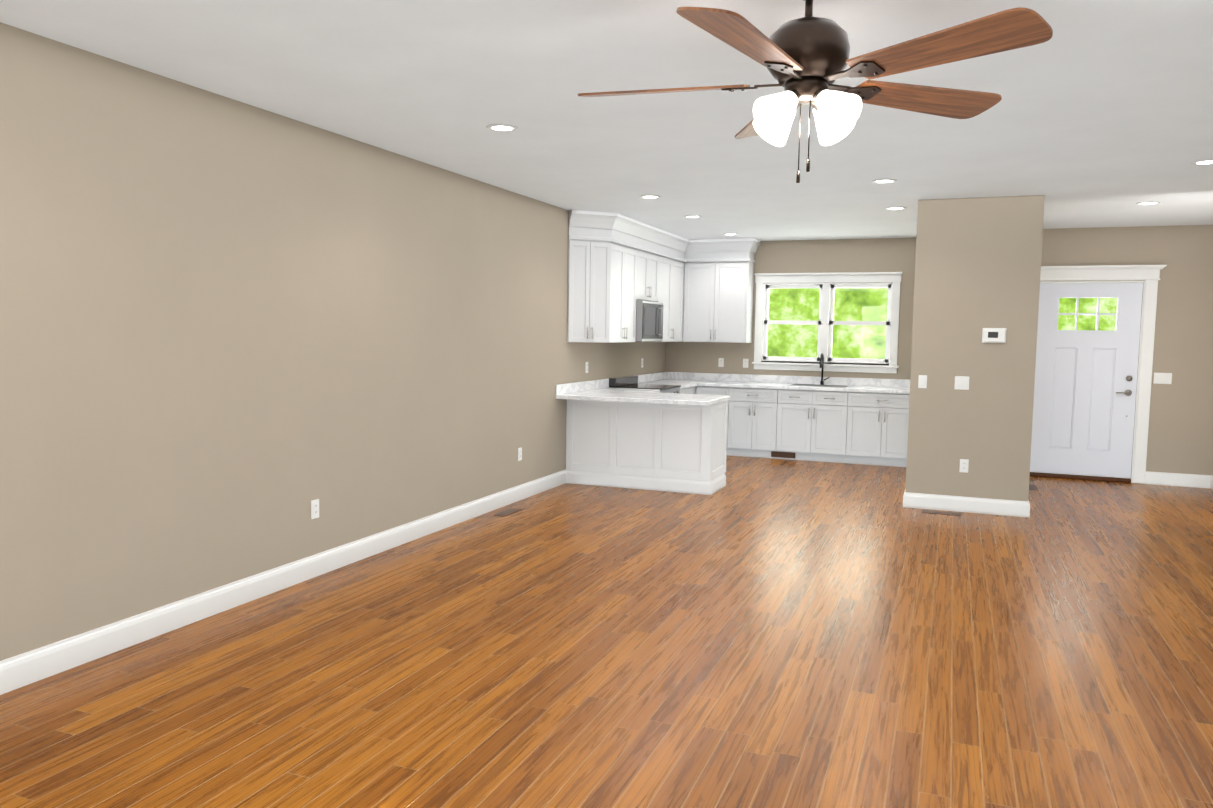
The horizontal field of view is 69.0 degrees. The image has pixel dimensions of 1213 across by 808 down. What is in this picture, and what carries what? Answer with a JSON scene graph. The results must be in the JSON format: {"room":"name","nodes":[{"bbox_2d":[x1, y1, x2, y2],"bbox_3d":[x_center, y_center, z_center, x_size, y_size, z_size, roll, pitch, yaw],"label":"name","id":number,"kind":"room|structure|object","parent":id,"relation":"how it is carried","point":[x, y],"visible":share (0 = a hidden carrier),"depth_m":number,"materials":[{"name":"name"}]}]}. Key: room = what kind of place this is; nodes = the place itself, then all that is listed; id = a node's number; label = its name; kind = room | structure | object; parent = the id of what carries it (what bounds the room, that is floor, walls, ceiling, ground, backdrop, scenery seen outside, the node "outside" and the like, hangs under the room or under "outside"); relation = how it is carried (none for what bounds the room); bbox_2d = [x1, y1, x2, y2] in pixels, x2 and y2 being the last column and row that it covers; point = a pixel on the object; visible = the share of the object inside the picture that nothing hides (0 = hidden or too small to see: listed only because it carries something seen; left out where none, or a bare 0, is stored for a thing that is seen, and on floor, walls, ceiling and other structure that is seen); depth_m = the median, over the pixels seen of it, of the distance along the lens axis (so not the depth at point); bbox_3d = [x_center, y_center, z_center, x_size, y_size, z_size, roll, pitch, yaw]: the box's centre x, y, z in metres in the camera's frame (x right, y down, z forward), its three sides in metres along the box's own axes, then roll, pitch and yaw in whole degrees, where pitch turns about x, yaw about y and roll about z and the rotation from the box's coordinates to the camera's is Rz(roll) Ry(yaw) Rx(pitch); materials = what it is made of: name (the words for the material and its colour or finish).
{"room":"empty living room","nodes":[
{"label":"empty living room","id":0,"kind":"room"},
{"bbox_2d":[0,22,665,660],"bbox_3d":[-1.624,-0.346,5.988,0.150,2.740,13.230,3,5,21],"label":"wall","id":1,"kind":"structure","parent":0,"point":[236,336],"depth_m":4.75,"materials":[{"name":"paint"}]},
{"bbox_2d":[0,469,565,694],"bbox_3d":[-2.168,1.070,4.535,0.017,0.136,9.638,3,5,21],"label":"baseboard","id":2,"kind":"structure","parent":1,"relation":"attached to","point":[34,665],"depth_m":4.78,"materials":[{"name":"paint"}]},
{"bbox_2d":[311,499,318,518],"bbox_3d":[-1.796,0.649,5.445,0.009,0.117,0.072,3,5,21],"label":"outlet","id":3,"kind":"object","parent":1,"relation":"attached to","point":[314,503],"depth_m":5.44,"materials":[{"name":"white plastic"}]},
{"bbox_2d":[518,447,521,460],"bbox_3d":[-0.785,0.456,8.017,0.009,0.117,0.072,3,5,21],"label":"outlet","id":4,"kind":"object","parent":1,"relation":"attached to","point":[519,449],"depth_m":8.01,"materials":[{"name":"white plastic"}]},
{"bbox_2d":[585,362,587,372],"bbox_3d":[-0.207,-0.389,9.396,0.009,0.117,0.072,3,5,21],"label":"outlet","id":5,"kind":"object","parent":1,"relation":"attached to","point":[586,363],"depth_m":9.38,"materials":[{"name":"white plastic"}]},
{"bbox_2d":[556,373,667,392],"bbox_3d":[0.159,-0.264,10.332,0.017,0.099,3.568,3,5,21],"label":"backsplash","id":6,"kind":"structure","parent":1,"relation":"attached to","point":[576,387],"depth_m":9.58,"materials":[{"name":"white stone"}]},
{"bbox_2d":[0,455,1212,807],"bbox_3d":[1.319,1.189,4.945,6.520,0.060,13.230,3,5,21],"label":"floor","id":7,"kind":"structure","parent":0,"point":[768,633],"depth_m":4.03,"materials":[{"name":"brown wood"}]},
{"bbox_2d":[566,401,615,486],"bbox_3d":[-0.043,0.357,9.162,0.545,0.875,0.620,3,5,21],"label":"base cabinet","id":8,"kind":"object","parent":7,"relation":"on","point":[590,425],"depth_m":8.89,"materials":[{"name":"paint"}]},
{"bbox_2d":[628,389,659,392],"bbox_3d":[0.211,-0.138,9.647,0.622,0.040,0.498,3,5,21],"label":"countertop","id":9,"kind":"structure","parent":8,"relation":"on","point":[629,390],"depth_m":9.53,"materials":[{"name":"white stone"}]},
{"bbox_2d":[616,401,663,490],"bbox_3d":[0.395,0.377,8.991,0.546,0.875,0.620,3,5,21],"label":"base cabinet","id":10,"kind":"object","parent":7,"relation":"on","point":[639,428],"depth_m":8.70,"materials":[{"name":"paint"}]},
{"bbox_2d":[609,375,680,392],"bbox_3d":[0.470,0.204,10.252,0.679,1.020,0.756,3,5,21],"label":"range","id":11,"kind":"object","parent":7,"relation":"on","point":[631,381],"visible":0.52,"depth_m":10.14,"materials":[{"name":"metal"}]},
{"bbox_2d":[628,385,699,392],"bbox_3d":[0.743,0.220,10.998,0.663,0.875,0.818,3,5,21],"label":"base cabinet","id":12,"kind":"object","parent":7,"relation":"on","point":[687,388],"depth_m":11.00,"materials":[{"name":"paint"}]},
{"bbox_2d":[660,401,727,494],"bbox_3d":[0.848,0.398,8.825,0.570,0.875,0.639,3,5,21],"label":"base cabinet","id":13,"kind":"object","parent":7,"relation":"on","point":[694,432],"depth_m":8.54,"materials":[{"name":"paint"}]},
{"bbox_2d":[556,389,731,404],"bbox_3d":[0.380,-0.069,8.828,1.537,0.040,0.910,3,5,21],"label":"countertop","id":14,"kind":"structure","parent":13,"relation":"on","point":[589,394],"depth_m":8.63,"materials":[{"name":"white stone"}]},
{"bbox_2d":[700,385,735,455],"bbox_3d":[1.472,0.195,11.450,0.486,0.875,0.597,3,5,21],"label":"base cabinet","id":15,"kind":"object","parent":7,"relation":"on","point":[703,388],"depth_m":11.11,"materials":[{"name":"paint"}]},
{"bbox_2d":[640,381,695,388],"bbox_3d":[0.836,-0.257,11.237,0.622,0.040,1.395,3,5,21],"label":"countertop","id":16,"kind":"structure","parent":15,"relation":"on","point":[682,383],"depth_m":11.08,"materials":[{"name":"white stone"}]},
{"bbox_2d":[732,389,783,458],"bbox_3d":[1.925,0.216,11.274,0.732,0.875,0.597,3,5,21],"label":"base cabinet","id":17,"kind":"object","parent":7,"relation":"on","point":[758,423],"depth_m":10.98,"materials":[{"name":"paint"}]},
{"bbox_2d":[494,451,1038,516],"bbox_3d":[2.653,0.857,8.362,5.965,0.090,4.514,3,5,21],"label":"floor vent","id":18,"kind":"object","parent":7,"relation":"on","point":[773,454],"depth_m":7.78,"materials":[{"name":"brown metal"}]},
{"bbox_2d":[780,389,855,463],"bbox_3d":[2.600,0.248,11.011,0.962,0.875,0.597,3,5,21],"label":"base cabinet","id":19,"kind":"object","parent":7,"relation":"on","point":[817,423],"depth_m":10.71,"materials":[{"name":"paint"}]},
{"bbox_2d":[696,381,909,392],"bbox_3d":[2.500,-0.212,11.002,2.651,0.040,0.622,3,5,21],"label":"countertop","id":20,"kind":"structure","parent":19,"relation":"on","point":[719,384],"depth_m":10.88,"materials":[{"name":"white stone"}]},
{"bbox_2d":[852,393,909,466],"bbox_3d":[3.333,0.282,10.725,0.857,0.875,0.597,3,5,21],"label":"base cabinet","id":21,"kind":"object","parent":7,"relation":"on","point":[879,420],"depth_m":10.45,"materials":[{"name":"paint"}]},
{"bbox_2d":[0,0,1212,240],"bbox_3d":[1.362,-1.612,4.718,6.520,0.080,13.230,3,5,21],"label":"ceiling","id":22,"kind":"structure","parent":0,"point":[1100,114],"depth_m":4.55,"materials":[{"name":"paint"}]},
{"bbox_2d":[487,124,517,131],"bbox_3d":[-0.617,-1.640,5.235,0.187,0.006,0.197,3,5,21],"label":"recessed light","id":23,"kind":"object","parent":22,"relation":"in","point":[502,128],"depth_m":5.24,"materials":[{"name":"paint"}]},
{"bbox_2d":[567,226,610,342],"bbox_3d":[-0.159,-1.212,8.962,0.336,1.170,0.401,3,5,21],"label":"upper cabinet","id":24,"kind":"object","parent":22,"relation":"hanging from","point":[589,247],"depth_m":8.92,"materials":[{"name":"paint"}]},
{"bbox_2d":[611,230,642,342],"bbox_3d":[0.041,-1.250,9.472,0.336,1.170,0.921,3,5,21],"label":"upper cabinet","id":25,"kind":"object","parent":22,"relation":"hanging from","point":[626,260],"depth_m":9.43,"materials":[{"name":"paint"}]},
{"bbox_2d":[639,242,658,301],"bbox_3d":[0.325,-1.541,10.178,0.327,0.695,0.760,3,5,21],"label":"upper cabinet","id":26,"kind":"object","parent":22,"relation":"hanging from","point":[650,292],"depth_m":10.21,"materials":[{"name":"paint"}]},
{"bbox_2d":[636,300,662,341],"bbox_3d":[0.377,-0.953,10.202,0.441,0.459,0.754,3,5,21],"label":"microwave","id":27,"kind":"object","parent":26,"relation":"attached to","point":[649,321],"visible":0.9,"depth_m":9.99,"materials":[{"name":"metal"}]},
{"bbox_2d":[640,195,660,198],"bbox_3d":[0.388,-1.832,7.796,0.189,0.006,0.197,3,5,21],"label":"recessed light","id":28,"kind":"object","parent":22,"relation":"in","point":[643,196],"depth_m":7.79,"materials":[{"name":"paint"}]},
{"bbox_2d":[569,210,760,253],"bbox_3d":[0.799,-1.936,10.073,1.245,0.154,3.348,3,5,21],"label":"crown molding","id":29,"kind":"structure","parent":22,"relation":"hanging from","point":[613,221],"depth_m":10.20,"materials":[{"name":"paint"}]},
{"bbox_2d":[659,246,686,341],"bbox_3d":[0.677,-1.365,11.016,0.390,1.170,1.151,3,5,21],"label":"upper cabinet","id":30,"kind":"object","parent":22,"relation":"hanging from","point":[672,273],"depth_m":11.09,"materials":[{"name":"paint"}]},
{"bbox_2d":[684,215,701,217],"bbox_3d":[0.883,-1.926,9.055,0.180,0.006,0.181,3,5,21],"label":"recessed light","id":31,"kind":"object","parent":22,"relation":"in","point":[689,216],"depth_m":9.07,"materials":[{"name":"paint"}]},
{"bbox_2d":[687,250,754,342],"bbox_3d":[1.434,-1.389,11.457,0.863,1.170,0.390,3,5,21],"label":"upper cabinet","id":32,"kind":"object","parent":22,"relation":"hanging from","point":[703,292],"depth_m":11.32,"materials":[{"name":"paint"}]},
{"bbox_2d":[578,0,1052,182],"bbox_3d":[0.638,-1.102,2.998,1.521,0.680,1.538,3,5,21],"label":"ceiling fan","id":33,"kind":"object","parent":22,"relation":"hanging from","point":[805,60],"visible":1,"depth_m":2.88,"materials":[{"name":"brown wood"}]},
{"bbox_2d":[872,179,896,183],"bbox_3d":[2.152,-1.727,6.834,0.181,0.006,0.204,3,5,21],"label":"recessed light","id":34,"kind":"object","parent":22,"relation":"in","point":[879,181],"depth_m":6.85,"materials":[{"name":"paint"}]},
{"bbox_2d":[886,207,905,209],"bbox_3d":[2.713,-1.834,8.264,0.170,0.006,0.169,3,5,21],"label":"recessed light","id":35,"kind":"object","parent":22,"relation":"in","point":[889,208],"depth_m":8.28,"materials":[{"name":"paint"}]},
{"bbox_2d":[1136,201,1159,204],"bbox_3d":[4.731,-1.758,7.710,0.176,0.006,0.203,3,5,21],"label":"recessed light","id":36,"kind":"object","parent":22,"relation":"in","point":[1150,202],"depth_m":7.74,"materials":[{"name":"paint"}]},
{"bbox_2d":[1191,159,1212,164],"bbox_3d":[4.003,-1.624,5.920,0.141,0.006,0.202,3,5,21],"label":"recessed light","id":37,"kind":"object","parent":22,"relation":"in","point":[1209,161],"depth_m":5.94,"materials":[{"name":"paint"}]},
{"bbox_2d":[665,238,915,379],"bbox_3d":[2.360,-0.726,11.437,3.280,2.740,0.150,3,5,21],"label":"wall","id":38,"kind":"structure","parent":0,"point":[851,255],"depth_m":11.16,"materials":[{"name":"paint"}]},
{"bbox_2d":[718,358,723,366],"bbox_3d":[1.517,-0.549,11.695,0.072,0.117,0.009,3,5,21],"label":"outlet","id":39,"kind":"object","parent":38,"relation":"attached to","point":[720,360],"depth_m":11.69,"materials":[{"name":"white plastic"}]},
{"bbox_2d":[743,359,747,367],"bbox_3d":[1.824,-0.535,11.575,0.072,0.117,0.009,3,5,21],"label":"outlet","id":40,"kind":"object","parent":38,"relation":"attached to","point":[745,361],"depth_m":11.57,"materials":[{"name":"white plastic"}]},
{"bbox_2d":[668,373,909,388],"bbox_3d":[2.330,-0.316,11.387,3.256,0.099,0.017,3,5,21],"label":"backsplash","id":41,"kind":"structure","parent":38,"relation":"attached to","point":[899,384],"depth_m":11.35,"materials":[{"name":"white stone"}]},
{"bbox_2d":[752,272,902,372],"bbox_3d":[2.784,-1.038,11.220,1.820,1.240,0.200,3,5,21],"label":"kitchen window","id":42,"kind":"structure","parent":38,"relation":"in","point":[827,284],"depth_m":11.18,"materials":[{"name":"paint"}]},
{"bbox_2d":[905,195,1044,500],"bbox_3d":[3.787,-0.524,9.216,1.005,2.740,3.260,3,5,21],"label":"wall","id":43,"kind":"structure","parent":0,"point":[977,265],"depth_m":7.69,"materials":[{"name":"paint"}]},
{"bbox_2d":[903,489,907,507],"bbox_3d":[3.146,0.779,9.136,0.017,0.136,2.497,3,5,21],"label":"baseboard","id":44,"kind":"structure","parent":43,"relation":"attached to","point":[905,497],"depth_m":7.97,"materials":[{"name":"paint"}]},
{"bbox_2d":[918,375,926,387],"bbox_3d":[2.815,-0.198,7.861,0.072,0.117,0.011,3,5,21],"label":"light switch","id":45,"kind":"object","parent":43,"relation":"attached to","point":[922,380],"depth_m":7.86,"materials":[{"name":"white plastic"}]},
{"bbox_2d":[954,376,968,389],"bbox_3d":[3.118,-0.184,7.743,0.118,0.117,0.011,3,5,21],"label":"light switch","id":46,"kind":"object","parent":43,"relation":"attached to","point":[961,382],"depth_m":7.74,"materials":[{"name":"white plastic"}]},
{"bbox_2d":[959,459,968,472],"bbox_3d":[3.153,0.546,7.784,0.072,0.117,0.009,3,5,21],"label":"outlet","id":47,"kind":"object","parent":43,"relation":"attached to","point":[964,463],"depth_m":7.78,"materials":[{"name":"white plastic"}]},
{"bbox_2d":[908,492,1023,516],"bbox_3d":[3.166,0.888,7.800,0.960,0.136,0.017,3,5,21],"label":"baseboard","id":48,"kind":"structure","parent":43,"relation":"attached to","point":[915,500],"depth_m":7.79,"materials":[{"name":"paint"}]},
{"bbox_2d":[982,328,1006,342],"bbox_3d":[3.345,-0.591,7.612,0.190,0.128,0.030,3,5,21],"label":"thermostat","id":49,"kind":"object","parent":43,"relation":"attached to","point":[993,335],"visible":1,"depth_m":7.60,"materials":[{"name":"white plastic"}]},
{"bbox_2d":[1024,500,1029,517],"bbox_3d":[4.114,0.822,8.785,0.035,0.136,2.547,3,5,21],"label":"baseboard","id":50,"kind":"structure","parent":43,"relation":"attached to","point":[1026,503],"depth_m":7.61,"materials":[{"name":"paint"}]},
{"bbox_2d":[1041,225,1212,474],"bbox_3d":[5.581,-0.524,9.561,2.085,2.740,0.150,3,5,21],"label":"wall","id":51,"kind":"structure","parent":0,"point":[1180,434],"depth_m":9.31,"materials":[{"name":"paint"}]},
{"bbox_2d":[1030,283,1142,477],"bbox_3d":[5.212,-0.264,9.650,1.026,2.103,0.101,3,5,21],"label":"entry door","id":52,"kind":"structure","parent":51,"relation":"in","point":[1085,387],"depth_m":9.65,"materials":[{"name":"paint"}]},
{"bbox_2d":[1029,265,1166,483],"bbox_3d":[5.230,-0.333,9.674,1.395,2.330,0.222,3,5,21],"label":"door frame","id":53,"kind":"structure","parent":51,"relation":"attached to","point":[1149,275],"depth_m":9.45,"materials":[{"name":"paint"}]},
{"bbox_2d":[1153,373,1171,383],"bbox_3d":[5.903,-0.273,9.366,0.165,0.117,0.010,3,5,21],"label":"light switch","id":54,"kind":"object","parent":51,"relation":"attached to","point":[1159,378],"depth_m":9.36,"materials":[{"name":"white plastic"}]},
{"bbox_2d":[1145,471,1207,487],"bbox_3d":[6.057,0.804,9.383,0.573,0.136,0.017,3,5,21],"label":"baseboard","id":55,"kind":"structure","parent":51,"relation":"attached to","point":[1154,478],"depth_m":9.37,"materials":[{"name":"paint"}]},
{"bbox_2d":[1208,475,1212,489],"bbox_3d":[5.491,0.982,7.075,0.017,0.136,4.740,3,5,21],"label":"baseboard","id":56,"kind":"structure","parent":51,"relation":"attached to","point":[1210,477],"depth_m":9.26,"materials":[{"name":"paint"}]},
{"label":"outside","id":57,"kind":"structure","parent":0,"visible":0},
{"bbox_2d":[767,288,1116,358],"bbox_3d":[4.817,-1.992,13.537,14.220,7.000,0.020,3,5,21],"label":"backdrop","id":58,"kind":"structure","parent":57,"point":[877,335],"depth_m":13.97,"materials":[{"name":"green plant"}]}
]}

